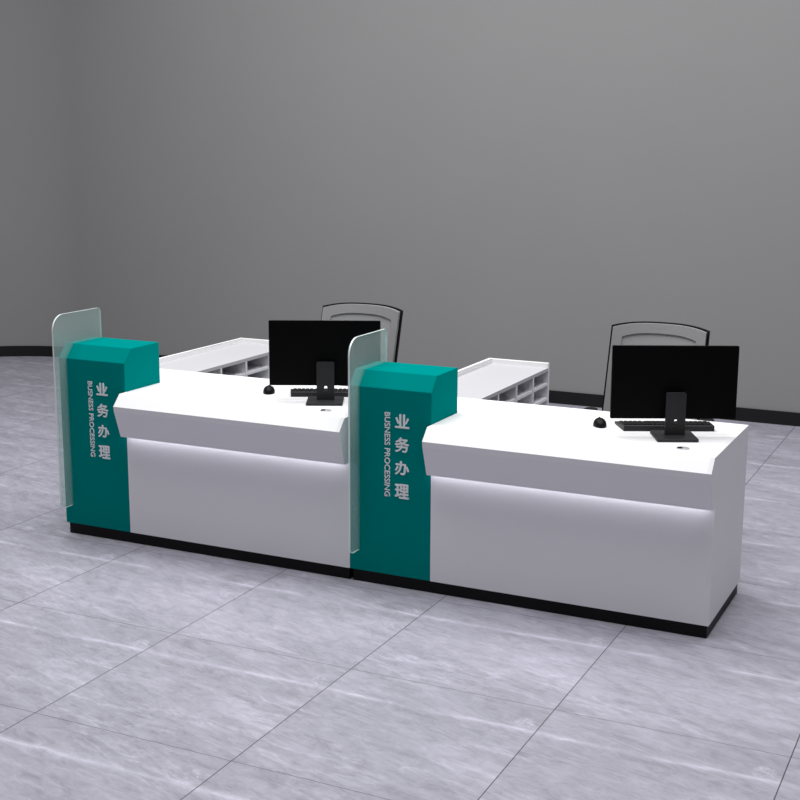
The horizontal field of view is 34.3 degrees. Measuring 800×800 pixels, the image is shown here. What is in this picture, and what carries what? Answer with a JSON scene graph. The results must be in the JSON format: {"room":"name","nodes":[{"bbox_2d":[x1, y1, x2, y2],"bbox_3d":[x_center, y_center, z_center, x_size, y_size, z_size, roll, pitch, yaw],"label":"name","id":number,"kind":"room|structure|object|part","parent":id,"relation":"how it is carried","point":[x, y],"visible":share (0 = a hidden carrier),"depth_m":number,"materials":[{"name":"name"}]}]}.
{"room":"service counter lobby","nodes":[
{"label":"service counter lobby","id":0,"kind":"room"},
{"bbox_2d":[0,0,799,412],"bbox_3d":[-1.884,-0.933,4.537,10.220,3.900,11.720,6,13,25],"label":"wall","id":1,"kind":"structure","parent":0,"point":[524,180],"depth_m":9.91,"materials":[{"name":"grey paint"}]},
{"bbox_2d":[0,346,799,426],"bbox_3d":[-1.864,0.948,4.834,10.100,0.094,11.600,6,13,25],"label":"baseboard","id":2,"kind":"structure","parent":1,"relation":"attached to","point":[558,397],"depth_m":9.60,"materials":[{"name":"black"}]},
{"bbox_2d":[0,356,799,799],"bbox_3d":[-1.888,1.020,4.916,11.400,0.080,11.900,6,13,25],"label":"floor","id":3,"kind":"structure","parent":0,"point":[129,671],"depth_m":4.75,"materials":[{"name":"grey tile"}]},
{"bbox_2d":[52,308,159,542],"bbox_3d":[-1.444,0.122,6.382,0.392,1.105,0.367,6,13,25],"label":"panel","id":4,"kind":"object","parent":3,"relation":"on","point":[94,371],"visible":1,"depth_m":6.31,"materials":[{"name":"teal paint"}]},
{"bbox_2d":[159,338,268,378],"bbox_3d":[-1.019,0.106,7.331,0.350,0.765,1.022,6,13,25],"label":"shelving","id":5,"kind":"object","parent":3,"relation":"on","point":[246,357],"visible":0.29,"depth_m":7.27,"materials":[{"name":"white paint"}]},
{"bbox_3d":[-1.015,-0.154,7.276,0.334,0.014,0.988,6,13,25],"label":"shelf","id":6,"kind":"part","parent":5,"relation":"part of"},
{"bbox_2d":[113,369,352,578],"bbox_3d":[-0.831,0.322,6.303,1.598,0.750,0.702,6,13,25],"label":"reception desk","id":7,"kind":"object","parent":3,"relation":"on","point":[221,466],"depth_m":5.97,"materials":[{"name":"white paint"}]},
{"bbox_2d":[113,369,347,431],"bbox_3d":[-0.838,-0.021,6.238,1.581,0.053,0.702,6,13,25],"label":"countertop","id":8,"kind":"structure","parent":7,"relation":"on","point":[219,396],"depth_m":6.02,"materials":[{"name":"white laminate"}]},
{"bbox_3d":[-0.770,0.367,6.002,1.189,0.670,0.018,6,13,25],"label":"panel","id":9,"kind":"part","parent":7,"relation":"part of","materials":[{"name":"white paint"}]},
{"bbox_2d":[263,385,274,394],"bbox_3d":[-0.623,-0.051,6.164,0.056,0.036,0.080,0,11,0],"label":"computer mouse","id":10,"kind":"object","parent":7,"relation":"on","point":[268,389],"visible":0.98,"depth_m":6.14,"materials":[{"name":"black plastic"}]},
{"bbox_2d":[290,388,347,396],"bbox_3d":[-0.323,-0.042,6.152,0.406,0.028,0.150,0,11,0],"label":"keyboard","id":11,"kind":"object","parent":7,"relation":"on","point":[295,392],"visible":0.53,"depth_m":6.08,"materials":[{"name":"black plastic"}]},
{"bbox_2d":[268,320,380,405],"bbox_3d":[-0.345,-0.173,5.924,0.511,0.373,0.170,0,11,0],"label":"computer monitor","id":12,"kind":"object","parent":7,"relation":"on","point":[301,352],"visible":0.97,"depth_m":5.94,"materials":[{"name":"black plastic"}]},
{"bbox_2d":[320,409,331,411],"bbox_3d":[-0.330,0.046,5.774,0.052,0.004,0.052,0,11,0],"label":"cable grommet","id":13,"kind":"object","parent":7,"relation":"on","point":[321,410],"visible":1,"depth_m":5.76,"materials":[{"name":"metal"}]},
{"bbox_3d":[-0.119,0.365,5.962,0.018,0.694,0.702,6,13,25],"label":"panel","id":14,"kind":"part","parent":7,"relation":"part of","materials":[{"name":"white paint"}]},
{"bbox_2d":[321,302,402,362],"bbox_3d":[-0.317,0.068,6.741,0.624,1.077,0.712,6,13,25],"label":"office chair","id":15,"kind":"object","parent":3,"relation":"on","point":[390,317],"visible":0.16,"depth_m":6.84,"materials":[{"name":"grey plastic"}]},
{"bbox_2d":[348,329,457,592],"bbox_3d":[-0.003,0.265,5.702,0.392,1.105,0.367,6,13,25],"label":"panel","id":16,"kind":"object","parent":3,"relation":"on","point":[392,405],"visible":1,"depth_m":5.63,"materials":[{"name":"teal paint"}]},
{"bbox_2d":[457,358,549,405],"bbox_3d":[0.422,0.249,6.651,0.350,0.765,1.022,6,13,25],"label":"shelving","id":17,"kind":"object","parent":3,"relation":"on","point":[506,380],"visible":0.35,"depth_m":6.75,"materials":[{"name":"white paint"}]},
{"bbox_3d":[0.426,-0.012,6.596,0.334,0.014,0.988,6,13,25],"label":"shelf","id":18,"kind":"part","parent":17,"relation":"part of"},
{"bbox_3d":[0.426,0.067,6.612,0.334,0.014,0.988,6,13,25],"label":"shelf","id":19,"kind":"part","parent":17,"relation":"part of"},
{"bbox_2d":[422,397,748,638],"bbox_3d":[0.610,0.465,5.624,1.598,0.750,0.702,6,13,25],"label":"reception desk","id":20,"kind":"object","parent":3,"relation":"on","point":[544,508],"depth_m":5.29,"materials":[{"name":"white paint"}]},
{"bbox_3d":[0.671,0.510,5.322,1.189,0.670,0.018,6,13,25],"label":"panel","id":21,"kind":"part","parent":20,"relation":"part of","materials":[{"name":"white paint"}]},
{"bbox_2d":[422,397,743,473],"bbox_3d":[0.604,0.122,5.559,1.581,0.053,0.702,6,13,25],"label":"countertop","id":22,"kind":"structure","parent":20,"relation":"on","point":[563,432],"depth_m":5.34,"materials":[{"name":"white laminate"}]},
{"bbox_2d":[593,417,606,427],"bbox_3d":[0.845,0.093,5.479,0.056,0.036,0.080,0,11,0],"label":"computer mouse","id":23,"kind":"object","parent":20,"relation":"on","point":[599,422],"visible":1,"depth_m":5.46,"materials":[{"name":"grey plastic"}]},
{"bbox_2d":[614,421,713,430],"bbox_3d":[1.119,0.102,5.466,0.406,0.028,0.150,0,11,0],"label":"keyboard","id":24,"kind":"object","parent":20,"relation":"on","point":[624,425],"visible":0.85,"depth_m":5.39,"materials":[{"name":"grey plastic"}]},
{"bbox_2d":[610,345,739,441],"bbox_3d":[1.114,-0.030,5.244,0.511,0.373,0.170,0,11,0],"label":"computer monitor","id":25,"kind":"object","parent":20,"relation":"on","point":[670,383],"visible":1,"depth_m":5.26,"materials":[{"name":"black plastic"}]},
{"bbox_2d":[676,446,689,449],"bbox_3d":[1.111,0.188,5.094,0.052,0.004,0.052,0,11,0],"label":"cable grommet","id":26,"kind":"object","parent":20,"relation":"on","point":[679,447],"visible":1,"depth_m":5.08,"materials":[{"name":"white plastic"}]},
{"bbox_3d":[1.322,0.508,5.282,0.018,0.694,0.702,6,13,25],"label":"panel","id":27,"kind":"part","parent":20,"relation":"part of","materials":[{"name":"white paint"}]},
{"bbox_2d":[584,321,714,421],"bbox_3d":[1.124,0.211,6.061,0.624,1.077,0.712,6,13,25],"label":"office chair","id":28,"kind":"object","parent":3,"relation":"on","point":[638,332],"visible":0.09,"depth_m":6.24,"materials":[{"name":"black plastic"}]},
{"bbox_3d":[0.883,0.066,6.178,0.064,0.022,0.240,6,13,25],"label":"armrest","id":29,"kind":"part","parent":28,"relation":"part of","materials":[{"name":"black plastic"}]}
]}

